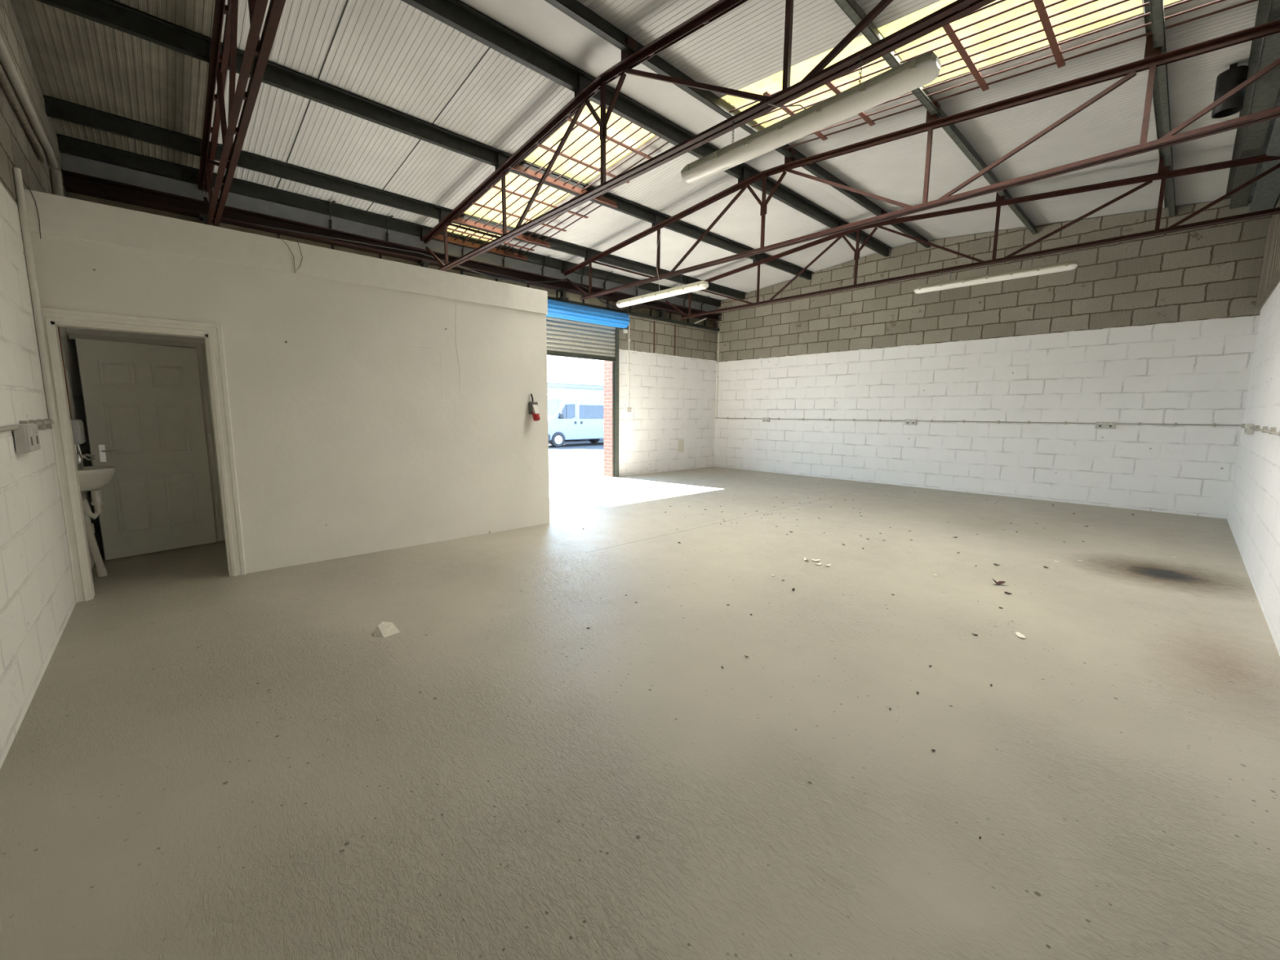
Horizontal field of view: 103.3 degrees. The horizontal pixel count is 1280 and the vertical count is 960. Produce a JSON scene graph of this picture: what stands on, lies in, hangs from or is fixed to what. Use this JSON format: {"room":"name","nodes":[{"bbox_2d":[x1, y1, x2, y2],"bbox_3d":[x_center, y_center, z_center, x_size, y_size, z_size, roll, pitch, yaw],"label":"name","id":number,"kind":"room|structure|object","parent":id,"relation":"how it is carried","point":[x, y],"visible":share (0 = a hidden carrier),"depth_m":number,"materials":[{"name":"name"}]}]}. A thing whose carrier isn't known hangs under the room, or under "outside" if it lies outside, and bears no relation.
{"room":"empty warehouse","nodes":[
{"label":"empty warehouse","id":0,"kind":"room"},
{"bbox_2d":[0,0,102,768],"bbox_3d":[-3.047,-1.133,2.166,0.240,4.460,8.960,-7,10,-43],"label":"wall","id":1,"kind":"structure","parent":0,"point":[37,597],"depth_m":2.77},
{"bbox_2d":[0,67,46,162],"bbox_3d":[-3.885,-2.364,3.126,0.036,0.076,2.301,-7,10,-43],"label":"pipe","id":2,"kind":"object","parent":1,"relation":"attached to","point":[4,84],"visible":1,"depth_m":3.31,"materials":[{"name":"metal"}]},
{"bbox_2d":[12,423,40,453],"bbox_3d":[-2.995,-0.202,2.446,0.049,0.140,0.599,-7,10,-43],"label":"wall socket","id":3,"kind":"object","parent":1,"relation":"attached to","point":[26,437],"visible":0.98,"depth_m":2.44,"materials":[{"name":"plastic"}]},
{"bbox_2d":[0,418,53,432],"bbox_3d":[-2.848,-0.226,2.258,0.031,0.062,2.800,-7,10,-43],"label":"conduit","id":4,"kind":"object","parent":1,"relation":"attached to","point":[42,424],"visible":0.74,"depth_m":2.82,"materials":[{"name":"plastic"}]},
{"bbox_2d":[0,34,57,168],"bbox_3d":[-4.184,-2.604,3.435,0.052,0.122,2.606,-7,10,-43],"label":"pipe","id":5,"kind":"object","parent":1,"relation":"attached to","point":[8,65],"visible":1,"depth_m":3.44,"materials":[{"name":"metal"}]},
{"bbox_2d":[12,167,57,422],"bbox_3d":[-3.792,-1.135,3.175,0.031,1.530,0.031,4,8,24],"label":"conduit","id":6,"kind":"object","parent":1,"relation":"attached to","point":[17,175],"visible":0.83,"depth_m":3.16,"materials":[{"name":"plastic"}]},
{"bbox_2d":[49,168,63,196],"bbox_3d":[-5.053,-2.474,4.399,0.064,0.416,0.104,-7,10,-43],"label":"pipe","id":7,"kind":"object","parent":1,"relation":"attached to","point":[55,175],"visible":0.52,"depth_m":4.37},
{"bbox_2d":[57,326,71,419],"bbox_3d":[-4.337,-1.138,3.767,0.017,1.364,0.017,-2,8,-20],"label":"copper pipe","id":8,"kind":"object","parent":1,"relation":"attached to","point":[58,326],"visible":0.21,"depth_m":3.81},
{"bbox_2d":[71,419,95,460],"bbox_3d":[-4.253,-0.291,3.852,0.130,0.335,0.200,-7,10,-43],"label":"water heater","id":9,"kind":"object","parent":1,"relation":"attached to","point":[77,428],"visible":0.66,"depth_m":3.78,"materials":[{"name":"paint"}]},
{"bbox_2d":[61,169,722,321],"bbox_3d":[-1.959,-3.464,8.675,10.544,0.140,0.220,-7,10,-43],"label":"beam","id":10,"kind":"structure","parent":1,"relation":"attached to","point":[73,182],"depth_m":6.47,"materials":[{"name":"metal"}]},
{"bbox_2d":[197,0,285,226],"bbox_3d":[-2.152,-2.886,2.776,0.110,1.035,8.404,-7,10,-43],"label":"roof truss","id":11,"kind":"object","parent":10,"relation":"on","point":[219,56],"visible":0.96,"depth_m":3.66,"materials":[{"name":"red metal"}]},
{"bbox_2d":[328,200,335,228],"bbox_3d":[-4.016,-3.437,6.599,0.056,0.316,0.256,-7,10,-44],"label":"strap","id":12,"kind":"object","parent":10,"relation":"attached to","point":[332,202],"visible":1,"depth_m":6.66,"materials":[{"name":"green metal"}]},
{"bbox_2d":[60,152,716,313],"bbox_3d":[-2.021,-3.677,8.715,10.544,0.250,0.085,-7,10,-43],"label":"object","id":13,"kind":"structure","parent":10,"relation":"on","point":[72,163],"depth_m":6.58,"materials":[{"name":"metal"}]},
{"bbox_2d":[385,215,393,241],"bbox_3d":[-3.504,-3.496,7.072,0.056,0.316,0.256,-7,10,-44],"label":"strap","id":14,"kind":"object","parent":10,"relation":"attached to","point":[390,216],"visible":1,"depth_m":7.14,"materials":[{"name":"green metal"}]},
{"bbox_2d":[461,235,470,256],"bbox_3d":[-2.699,-3.588,7.816,0.056,0.316,0.256,-7,10,-44],"label":"strap","id":15,"kind":"object","parent":10,"relation":"attached to","point":[462,251],"visible":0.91,"depth_m":7.87,"materials":[{"name":"green metal"}]},
{"bbox_2d":[502,245,511,266],"bbox_3d":[-2.187,-3.647,8.290,0.056,0.316,0.256,-7,10,-44],"label":"strap","id":16,"kind":"object","parent":10,"relation":"attached to","point":[503,259],"visible":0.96,"depth_m":8.36,"materials":[{"name":"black metal"}]},
{"bbox_2d":[541,255,551,275],"bbox_3d":[-1.638,-3.710,8.797,0.056,0.316,0.256,-7,10,-44],"label":"strap","id":17,"kind":"object","parent":10,"relation":"attached to","point":[542,268],"visible":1,"depth_m":8.86,"materials":[{"name":"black metal"}]},
{"bbox_2d":[580,266,588,284],"bbox_3d":[-1.016,-3.781,9.372,0.056,0.316,0.256,-7,10,-44],"label":"strap","id":18,"kind":"object","parent":10,"relation":"attached to","point":[581,279],"visible":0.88,"depth_m":9.43,"materials":[{"name":"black metal"}]},
{"bbox_2d":[623,303,658,311],"bbox_3d":[0.037,-3.540,10.351,0.954,0.279,0.022,-7,10,-43],"label":"cable","id":19,"kind":"object","parent":10,"relation":"attached to","point":[655,304],"visible":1,"depth_m":10.33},
{"bbox_2d":[420,0,995,271],"bbox_3d":[-0.341,-3.094,4.450,0.110,1.035,8.404,-7,10,-43],"label":"roof truss","id":20,"kind":"object","parent":10,"relation":"on","point":[818,77],"visible":0.98,"depth_m":3.84,"materials":[{"name":"red metal"}]},
{"bbox_2d":[56,133,722,306],"bbox_3d":[-1.923,-3.791,8.595,10.544,0.135,0.110,-7,10,-43],"label":"purlin","id":21,"kind":"object","parent":20,"relation":"on","point":[67,144],"visible":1,"depth_m":6.35,"materials":[{"name":"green metal"}]},
{"bbox_2d":[432,234,528,260],"bbox_3d":[-2.491,-3.691,8.033,1.600,0.075,0.040,-7,10,-43],"label":"edge angle","id":22,"kind":"object","parent":21,"relation":"attached to","point":[438,237],"visible":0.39,"depth_m":7.96,"materials":[{"name":"metal"}]},
{"bbox_2d":[446,225,493,246],"bbox_3d":[-2.612,-3.670,7.547,0.749,0.077,0.537,-7,10,-43],"label":"security grille","id":23,"kind":"object","parent":22,"relation":"on","point":[488,238],"depth_m":7.61,"materials":[{"name":"red metal"}]},
{"bbox_2d":[496,239,536,256],"bbox_3d":[-1.969,-3.732,8.057,0.525,0.077,0.669,-7,10,-43],"label":"security grille","id":24,"kind":"object","parent":22,"relation":"on","point":[528,249],"depth_m":8.12,"materials":[{"name":"red metal"}]},
{"bbox_2d":[43,94,746,299],"bbox_3d":[-1.445,-3.782,8.079,10.544,0.135,0.110,-7,10,-43],"label":"purlin","id":25,"kind":"object","parent":20,"relation":"on","point":[55,108],"visible":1,"depth_m":5.80,"materials":[{"name":"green metal"}]},
{"bbox_2d":[452,217,550,247],"bbox_3d":[-2.014,-3.682,7.517,1.600,0.075,0.040,-7,10,-43],"label":"edge angle","id":26,"kind":"object","parent":25,"relation":"attached to","point":[460,220],"visible":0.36,"depth_m":7.41,"materials":[{"name":"metal"}]},
{"bbox_2d":[455,177,502,226],"label":"security grille","id":27,"kind":"object","parent":26,"relation":"on","point":[493,185],"depth_m":6.73,"materials":[{"name":"red metal"}]},
{"bbox_2d":[505,175,538,227],"label":"security grille","id":28,"kind":"object","parent":26,"relation":"on","point":[511,193],"depth_m":6.51,"materials":[{"name":"red metal"}]},
{"bbox_2d":[521,186,568,225],"label":"security grille","id":29,"kind":"object","parent":26,"relation":"on","point":[537,201],"depth_m":6.73,"materials":[{"name":"red metal"}]},
{"bbox_2d":[35,0,813,279],"bbox_3d":[-0.326,-3.761,6.872,10.544,0.135,0.110,-7,10,-43],"label":"purlin","id":30,"kind":"object","parent":20,"relation":"on","point":[113,14],"visible":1,"depth_m":4.65,"materials":[{"name":"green metal"}]},
{"bbox_2d":[511,164,617,208],"bbox_3d":[-0.895,-3.661,6.309,1.600,0.075,0.040,-7,10,-43],"label":"edge angle","id":31,"kind":"object","parent":30,"relation":"attached to","point":[517,168],"visible":0.64,"depth_m":6.23,"materials":[{"name":"metal"}]},
{"bbox_2d":[546,112,600,188],"label":"security grille","id":32,"kind":"object","parent":31,"relation":"on","point":[588,128],"depth_m":5.69,"materials":[{"name":"red metal"}]},
{"bbox_2d":[400,0,892,257],"bbox_3d":[0.717,-3.742,5.745,10.544,0.135,0.110,-7,10,-43],"label":"purlin","id":33,"kind":"object","parent":20,"relation":"on","point":[455,14],"visible":0.87,"depth_m":4.52,"materials":[{"name":"green metal"}]},
{"bbox_2d":[768,102,805,109],"bbox_3d":[0.936,-2.307,3.170,0.268,0.167,0.078,8,10,44],"label":"cable","id":34,"kind":"object","parent":20,"relation":"hanging from","point":[802,107],"visible":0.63,"depth_m":3.20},
{"bbox_2d":[680,47,941,183],"bbox_3d":[0.919,-2.264,3.145,0.176,0.302,1.700,-7,10,-43],"label":"fluorescent light fixture","id":35,"kind":"object","parent":20,"relation":"hanging from","point":[917,72],"visible":1,"depth_m":2.93,"materials":[{"name":"metal"}]},
{"bbox_2d":[834,0,1037,234],"bbox_3d":[2.182,-3.397,4.204,10.544,0.135,0.110,-7,10,-43],"label":"purlin","id":36,"kind":"object","parent":20,"relation":"on","point":[851,8],"visible":0.64,"depth_m":4.63,"materials":[{"name":"metal"}]},
{"bbox_2d":[728,101,758,112],"label":"security grille","id":37,"kind":"object","parent":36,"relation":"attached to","point":[753,102],"depth_m":4.86,"materials":[{"name":"red metal"}]},
{"bbox_2d":[763,89,782,96],"label":"security grille","id":38,"kind":"object","parent":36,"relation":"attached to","point":[766,93],"depth_m":4.62,"materials":[{"name":"red metal"}]},
{"bbox_2d":[751,66,890,127],"label":"security grille","id":39,"kind":"object","parent":36,"relation":"attached to","point":[831,86],"depth_m":4.65,"materials":[{"name":"red metal"}]},
{"bbox_2d":[835,58,884,79],"label":"security grille","id":40,"kind":"object","parent":36,"relation":"attached to","point":[880,60],"depth_m":4.14,"materials":[{"name":"red metal"}]},
{"bbox_2d":[872,92,912,107],"label":"security grille","id":41,"kind":"object","parent":36,"relation":"attached to","point":[909,94],"depth_m":4.56,"materials":[{"name":"red metal"}]},
{"bbox_2d":[560,19,1279,299],"bbox_3d":[1.474,-3.302,6.128,0.110,1.035,8.404,-7,10,-43],"label":"roof truss","id":42,"kind":"object","parent":10,"relation":"on","point":[1153,58],"visible":1,"depth_m":4.43,"materials":[{"name":"red metal"}]},
{"bbox_2d":[256,223,614,307],"bbox_3d":[-2.542,-3.294,7.960,5.602,0.339,0.022,-7,10,-43],"label":"cable","id":43,"kind":"object","parent":42,"relation":"hanging from","point":[257,224],"visible":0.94,"depth_m":7.15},
{"bbox_2d":[656,234,660,289],"bbox_3d":[0.266,-3.182,7.408,0.057,0.801,0.036,1,7,2],"label":"cable","id":44,"kind":"object","parent":42,"relation":"hanging from","point":[660,234],"visible":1,"depth_m":7.40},
{"bbox_2d":[616,272,708,307],"bbox_3d":[0.278,-2.833,7.479,0.160,0.312,1.830,-7,10,-43],"label":"batten","id":45,"kind":"object","parent":42,"relation":"hanging from","point":[701,285],"visible":1,"depth_m":7.34,"materials":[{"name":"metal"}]},
{"bbox_2d":[616,280,708,303],"bbox_3d":[0.278,-2.755,7.489,0.146,0.048,1.830,-7,10,-43],"label":"lamp","id":46,"kind":"object","parent":45,"relation":"on","point":[701,283],"depth_m":7.31,"materials":[{"name":"plastic"}]},
{"bbox_2d":[616,284,708,307],"bbox_3d":[0.278,-2.706,7.495,0.140,0.054,1.830,-7,10,-43],"label":"diffuser","id":47,"kind":"object","parent":45,"relation":"attached to","point":[691,287],"depth_m":7.37,"materials":[{"name":"plastic"}]},
{"bbox_2d":[662,154,1279,319],"bbox_3d":[3.340,-3.516,7.852,0.110,1.035,8.404,-7,10,-43],"label":"roof truss","id":48,"kind":"object","parent":10,"relation":"on","point":[1164,172],"visible":0.85,"depth_m":6.32,"materials":[{"name":"red metal"}]},
{"bbox_2d":[914,256,1077,293],"bbox_3d":[4.564,-2.717,6.627,0.155,0.262,1.790,-7,10,-43],"label":"batten","id":49,"kind":"object","parent":48,"relation":"hanging from","point":[1072,264],"visible":1,"depth_m":6.50,"materials":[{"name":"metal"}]},
{"bbox_2d":[1224,0,1279,208],"bbox_3d":[3.573,-3.018,2.746,10.544,0.135,0.195,-7,10,-43],"label":"purlin","id":50,"kind":"object","parent":1,"relation":"attached to","point":[1262,95],"visible":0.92,"depth_m":4.22,"materials":[{"name":"metal"}]},
{"bbox_2d":[1164,0,1258,29],"bbox_3d":[3.433,-3.061,3.033,1.016,0.063,0.507,-7,10,-43],"label":"security grille","id":51,"kind":"object","parent":50,"relation":"attached to","point":[1184,1],"visible":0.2,"depth_m":3.34,"materials":[{"name":"red metal"}]},
{"bbox_2d":[66,333,225,540],"bbox_3d":[-4.206,-0.716,4.941,1.750,2.694,2.680,-7,10,-43],"label":"wall","id":52,"kind":"structure","parent":0,"point":[202,344],"depth_m":5.02,"materials":[{"name":"paint"}]},
{"bbox_2d":[66,327,222,541],"bbox_3d":[-4.529,-0.359,4.759,0.969,2.030,0.075,-7,10,-43],"label":"trim","id":53,"kind":"structure","parent":52,"relation":"attached to","point":[73,333],"depth_m":4.80,"materials":[{"name":"wood"}]},
{"bbox_2d":[75,337,218,559],"bbox_3d":[-4.421,-0.276,4.621,0.094,1.885,0.807,6,9,34],"label":"door","id":54,"kind":"structure","parent":52,"relation":"in","point":[143,404],"depth_m":4.58,"materials":[{"name":"white paint"}]},
{"bbox_2d":[199,214,213,224],"bbox_3d":[-5.029,-2.958,5.879,0.140,0.172,0.150,-7,10,-43],"label":"column","id":55,"kind":"structure","parent":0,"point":[203,218],"depth_m":5.82,"materials":[{"name":"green metal"}]},
{"bbox_2d":[30,231,549,573],"bbox_3d":[-2.502,-0.649,4.635,3.816,2.664,0.100,-7,10,-43],"label":"wall partition","id":56,"kind":"structure","parent":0,"point":[348,442],"depth_m":4.51,"materials":[{"name":"paint"}]},
{"bbox_2d":[27,186,41,239],"bbox_3d":[-3.796,-1.675,3.177,0.030,0.301,0.010,-7,10,-43],"label":"loose wire","id":57,"kind":"object","parent":56,"relation":"hanging from","point":[28,187],"visible":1,"depth_m":3.18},
{"bbox_2d":[40,306,246,602],"bbox_3d":[-3.556,-0.178,3.697,0.923,1.960,0.147,-7,10,-43],"label":"trim","id":58,"kind":"structure","parent":56,"relation":"attached to","point":[52,317],"depth_m":3.50,"materials":[{"name":"wood"}]},
{"bbox_2d":[23,188,547,314],"bbox_3d":[-2.450,-1.844,4.439,3.827,0.251,0.016,-7,10,-43],"label":"trim","id":59,"kind":"structure","parent":56,"relation":"attached to","point":[59,215],"depth_m":3.91,"materials":[{"name":"paint"}]},
{"bbox_2d":[277,235,302,272],"bbox_3d":[-2.812,-1.811,4.074,0.164,0.273,0.007,-7,10,-43],"label":"loose wire","id":60,"kind":"object","parent":56,"relation":"hanging from","point":[277,235],"visible":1,"depth_m":4.10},
{"bbox_2d":[404,300,460,395],"bbox_3d":[-2.021,-1.288,4.935,0.535,0.960,0.013,-7,10,-43],"label":"cable","id":61,"kind":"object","parent":56,"relation":"attached to","point":[455,300],"depth_m":5.04,"materials":[{"name":"paint"}]},
{"bbox_2d":[528,393,540,421],"bbox_3d":[-1.180,-0.816,5.685,0.080,0.306,0.144,-7,10,-43],"label":"socket","id":62,"kind":"object","parent":56,"relation":"attached to","point":[534,411],"visible":1,"depth_m":5.67,"materials":[{"name":"grey plastic"}]},
{"bbox_2d":[66,191,713,327],"bbox_3d":[-2.105,-3.545,8.823,10.550,0.720,0.110,-7,10,-43],"label":"wall","id":63,"kind":"structure","parent":0,"point":[574,297],"depth_m":7.17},
{"bbox_2d":[548,438,604,478],"bbox_3d":[-14.482,-5.641,53.407,68.000,0.200,81.700,-7,10,-43],"label":"ground","id":64,"kind":"structure","parent":0,"point":[580,457],"depth_m":17.39,"materials":[{"name":"concrete"}]},
{"bbox_2d":[546,369,603,394],"bbox_3d":[-1.248,-6.777,44.863,60.000,4.860,13.900,-7,10,-43],"label":"building","id":65,"kind":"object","parent":64,"relation":"on","point":[558,381],"visible":0.02,"depth_m":34.00,"materials":[{"name":"white"}]},
{"bbox_2d":[547,392,603,397],"bbox_3d":[-4.380,-3.506,28.195,5.620,2.678,2.150,-7,10,-43],"label":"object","id":66,"kind":"object","parent":64,"relation":"on","point":[549,394],"visible":0.02,"depth_m":27.51,"materials":[{"name":"white paint"}]},
{"bbox_2d":[547,395,604,447],"bbox_3d":[-2.978,-2.908,24.905,5.620,2.370,2.150,-7,10,-43],"label":"van","id":67,"kind":"object","parent":64,"relation":"on","point":[569,417],"visible":0.55,"depth_m":23.71,"materials":[{"name":"white paint"}]},
{"bbox_2d":[603,360,612,476],"bbox_3d":[-0.475,-1.584,10.563,0.500,3.600,0.280,-7,10,-43],"label":"brick pier","id":68,"kind":"object","parent":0,"point":[607,365],"visible":0.18,"depth_m":10.43,"materials":[{"name":"brick"}]},
{"bbox_2d":[0,466,1279,959],"bbox_3d":[0.923,0.588,6.163,10.890,0.140,9.000,-7,10,-43],"label":"floor","id":69,"kind":"structure","parent":0,"point":[204,762],"depth_m":2.01,"materials":[{"name":"paint"}]},
{"bbox_2d":[75,453,115,577],"bbox_3d":[-4.171,0.283,3.912,0.236,0.987,0.400,-7,10,-43],"label":"basin","id":70,"kind":"object","parent":69,"relation":"on","point":[91,478],"visible":0.85,"depth_m":3.86,"materials":[{"name":"ceramic"}]},
{"bbox_2d":[75,453,84,469],"bbox_3d":[-4.168,-0.137,3.760,0.044,0.115,0.044,-7,10,-43],"label":"tap","id":71,"kind":"object","parent":70,"relation":"on","point":[79,460],"depth_m":3.75,"materials":[{"name":"silver metal"}]},
{"bbox_2d":[81,453,95,457],"bbox_3d":[-4.226,-0.150,3.869,0.096,0.111,0.022,-7,10,-43],"label":"tap","id":72,"kind":"object","parent":70,"relation":"on","point":[86,454],"depth_m":3.87,"materials":[{"name":"silver metal"}]},
{"bbox_2d":[373,621,399,637],"bbox_3d":[-1.514,0.883,3.016,0.135,0.062,0.110,-7,10,-43],"label":"stone","id":73,"kind":"object","parent":69,"relation":"on","point":[384,629],"visible":1,"depth_m":3.01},
{"bbox_2d":[548,474,603,480],"bbox_3d":[-1.968,0.084,9.887,3.080,0.128,0.439,-7,10,-43],"label":"threshold","id":74,"kind":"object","parent":69,"relation":"on","point":[589,475],"depth_m":10.51,"materials":[{"name":"concrete"}]},
{"bbox_2d":[991,577,1005,584],"bbox_3d":[2.801,0.793,3.951,0.098,0.049,0.052,0,8,-6],"label":"dead leaf","id":75,"kind":"object","parent":69,"relation":"on","point":[995,581],"visible":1,"depth_m":3.96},
{"bbox_2d":[1015,631,1026,638],"bbox_3d":[2.281,0.931,3.037,0.039,0.006,0.082,2,8,15],"label":"flake","id":76,"kind":"object","parent":69,"relation":"on","point":[1019,634],"visible":1,"depth_m":3.03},
{"bbox_2d":[10,0,1279,300],"bbox_3d":[0.931,-3.633,5.527,11.030,0.485,9.430,-7,10,-43],"label":"ceiling","id":77,"kind":"structure","parent":0,"point":[393,54],"depth_m":4.84,"materials":[{"name":"white metal"}]},
{"bbox_2d":[514,110,577,170],"label":"security grille","id":78,"kind":"object","parent":77,"relation":"in","point":[569,118],"depth_m":5.48,"materials":[{"name":"red metal"}]},
{"bbox_2d":[447,101,654,241],"bbox_3d":[-1.309,-3.769,6.492,0.940,0.360,3.910,-7,10,-43],"label":"skylight","id":79,"kind":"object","parent":77,"relation":"attached to","point":[590,121],"depth_m":6.00,"materials":[{"name":"plastic"}]},
{"bbox_2d":[526,201,602,242],"label":"security grille","id":80,"kind":"object","parent":77,"relation":"in","point":[569,211],"depth_m":7.34,"materials":[{"name":"red metal"}]},
{"bbox_2d":[605,122,669,177],"label":"security grille","id":81,"kind":"object","parent":77,"relation":"in","point":[608,138],"depth_m":5.60,"materials":[{"name":"red metal"}]},
{"bbox_2d":[544,0,930,248],"bbox_3d":[1.160,-3.678,5.274,10.544,0.135,0.110,-7,10,-43],"label":"purlin","id":82,"kind":"object","parent":77,"relation":"attached to","point":[574,9],"visible":0.73,"depth_m":4.57,"materials":[{"name":"green metal"}]},
{"bbox_2d":[783,98,923,149],"label":"security grille","id":83,"kind":"object","parent":77,"relation":"in","point":[868,120],"depth_m":4.97,"materials":[{"name":"red metal"}]},
{"bbox_2d":[721,0,1178,128],"bbox_3d":[2.348,-3.432,3.997,1.060,0.331,3.580,-7,10,-43],"label":"skylight","id":84,"kind":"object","parent":77,"relation":"attached to","point":[772,84],"depth_m":3.90,"materials":[{"name":"plastic"}]},
{"bbox_2d":[1142,0,1175,217],"bbox_3d":[3.183,-3.122,3.155,10.544,0.135,0.110,-7,10,-43],"label":"purlin","id":85,"kind":"object","parent":77,"relation":"attached to","point":[1156,8],"visible":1,"depth_m":4.23,"materials":[{"name":"metal"}]},
{"bbox_2d":[893,0,1151,102],"bbox_3d":[2.752,-3.248,3.746,1.140,0.145,1.447,-7,10,-43],"label":"security grille","id":86,"kind":"object","parent":85,"relation":"attached to","point":[1040,6],"visible":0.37,"depth_m":3.73,"materials":[{"name":"red metal"}]},
{"bbox_2d":[1211,62,1248,118],"bbox_3d":[4.644,-3.077,3.982,0.164,0.345,0.164,-7,10,-43],"label":"shade","id":87,"kind":"object","parent":77,"relation":"hanging from","point":[1228,80],"visible":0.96,"depth_m":3.94,"materials":[{"name":"black metal"}]},
{"bbox_2d":[615,315,717,475],"bbox_3d":[-2.075,-1.496,9.044,10.550,3.400,0.240,-7,10,-43],"label":"wall","id":88,"kind":"structure","parent":0,"point":[673,397],"depth_m":11.33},
{"bbox_2d":[546,299,629,476],"bbox_3d":[-1.411,-1.570,9.284,3.027,3.288,0.296,-7,10,-43],"label":"roller shutter","id":89,"kind":"object","parent":88,"relation":"attached to","point":[572,330],"visible":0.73,"depth_m":9.61,"materials":[{"name":"blue paint"}]},
{"bbox_2d":[546,315,615,357],"bbox_3d":[-1.509,-2.689,9.194,2.760,0.693,0.030,-7,10,-43],"label":"curtain","id":90,"kind":"object","parent":89,"relation":"hanging from","point":[564,336],"depth_m":9.54,"materials":[{"name":"metal"}]},
{"bbox_2d":[627,315,631,407],"bbox_3d":[-0.227,-2.443,10.469,0.048,1.870,0.048,-7,10,-43],"label":"conduit","id":91,"kind":"object","parent":88,"relation":"attached to","point":[628,340],"visible":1,"depth_m":10.47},
{"bbox_2d":[547,296,719,331],"bbox_3d":[-1.981,-3.198,8.732,10.544,0.054,0.140,-7,10,-43],"label":"lintel beam","id":92,"kind":"structure","parent":88,"relation":"on","point":[631,313],"depth_m":10.49,"materials":[{"name":"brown metal"}]},
{"bbox_2d":[417,259,430,267],"bbox_3d":[-3.218,-3.166,7.553,0.140,0.172,0.150,-7,10,-43],"label":"column","id":93,"kind":"structure","parent":92,"relation":"on","point":[424,264],"depth_m":7.51,"materials":[{"name":"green metal"}]},
{"bbox_2d":[557,288,568,299],"bbox_3d":[-1.403,-3.374,9.230,0.140,0.172,0.150,-7,10,-43],"label":"column","id":94,"kind":"structure","parent":92,"relation":"on","point":[562,291],"depth_m":9.19,"materials":[{"name":"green metal"}]},
{"bbox_2d":[657,309,666,318],"bbox_3d":[0.463,-3.588,10.955,0.140,0.172,0.150,-7,10,-43],"label":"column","id":95,"kind":"structure","parent":92,"relation":"on","point":[660,311],"depth_m":10.91,"materials":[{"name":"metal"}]},
{"bbox_2d":[653,320,655,352],"bbox_3d":[0.306,-3.080,10.892,0.040,0.670,0.007,-7,10,-43],"label":"strip","id":96,"kind":"object","parent":88,"relation":"attached to","point":[654,321],"visible":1,"depth_m":10.89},
{"bbox_2d":[674,324,675,355],"bbox_3d":[0.782,-3.134,11.332,0.040,0.670,0.007,-7,10,-43],"label":"strip","id":97,"kind":"object","parent":88,"relation":"attached to","point":[674,324],"visible":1,"depth_m":11.32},
{"bbox_2d":[677,439,684,452],"bbox_3d":[0.959,-0.801,11.814,0.200,0.300,0.014,-7,10,-43],"label":"access cover","id":98,"kind":"object","parent":88,"relation":"attached to","point":[681,442],"visible":1,"depth_m":11.81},
{"bbox_2d":[713,195,1271,519],"bbox_3d":[4.848,-2.039,9.464,0.240,4.460,8.960,-7,10,-43],"label":"wall","id":99,"kind":"structure","parent":0,"point":[1162,328],"depth_m":8.03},
{"bbox_2d":[715,332,719,417],"bbox_3d":[1.904,-2.555,12.390,0.048,2.040,0.048,-7,10,-43],"label":"conduit","id":100,"kind":"object","parent":99,"relation":"attached to","point":[717,377],"visible":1,"depth_m":12.38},
{"bbox_2d":[762,417,769,422],"bbox_3d":[2.858,-1.364,11.479,0.049,0.100,0.170,-7,10,-43],"label":"wall socket","id":101,"kind":"object","parent":99,"relation":"attached to","point":[764,420],"visible":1,"depth_m":11.46,"materials":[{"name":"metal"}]},
{"bbox_2d":[905,419,916,425],"bbox_3d":[4.951,-1.057,9.254,0.049,0.100,0.190,-7,10,-43],"label":"wall socket","id":102,"kind":"object","parent":99,"relation":"attached to","point":[911,422],"visible":1,"depth_m":9.23,"materials":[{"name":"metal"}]},
{"bbox_2d":[715,417,1239,426],"bbox_3d":[4.746,-1.115,9.494,0.023,0.047,8.458,-7,10,-43],"label":"conduit","id":103,"kind":"object","parent":99,"relation":"attached to","point":[1214,424],"visible":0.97,"depth_m":8.18,"materials":[{"name":"metal"}]},
{"bbox_2d":[1094,422,1116,428],"bbox_3d":[6.751,-0.793,7.339,0.049,0.087,0.221,-7,10,-43],"label":"wall socket","id":104,"kind":"object","parent":99,"relation":"attached to","point":[1098,424],"visible":1,"depth_m":7.32,"materials":[{"name":"metal"}]},
{"bbox_2d":[1226,279,1279,656],"bbox_3d":[3.866,-0.307,2.765,10.550,2.760,0.240,-7,10,-43],"label":"wall","id":105,"kind":"structure","parent":0,"point":[1253,517],"depth_m":4.50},
{"bbox_2d":[1244,423,1253,434],"bbox_3d":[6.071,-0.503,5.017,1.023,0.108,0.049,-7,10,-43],"label":"wall socket","id":106,"kind":"object","parent":105,"relation":"attached to","point":[1247,430],"visible":0.98,"depth_m":5.04,"materials":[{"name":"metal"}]},
{"bbox_2d":[1238,423,1279,435],"bbox_3d":[4.697,-0.351,3.731,7.980,0.066,0.026,-7,10,-43],"label":"conduit","id":107,"kind":"object","parent":105,"relation":"attached to","point":[1273,429],"visible":0.85,"depth_m":4.33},
{"bbox_2d":[1255,197,1279,307],"bbox_3d":[3.860,-2.154,2.540,10.546,0.960,0.292,-7,10,-43],"label":"wall","id":108,"kind":"structure","parent":105,"relation":"on","point":[1269,277],"depth_m":5.43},
{"bbox_2d":[1248,117,1279,212],"bbox_3d":[3.801,-2.812,2.524,10.544,0.330,0.440,-7,10,-43],"label":"gutter","id":109,"kind":"object","parent":108,"relation":"on","point":[1266,196],"visible":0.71,"depth_m":5.42,"materials":[{"name":"metal"}]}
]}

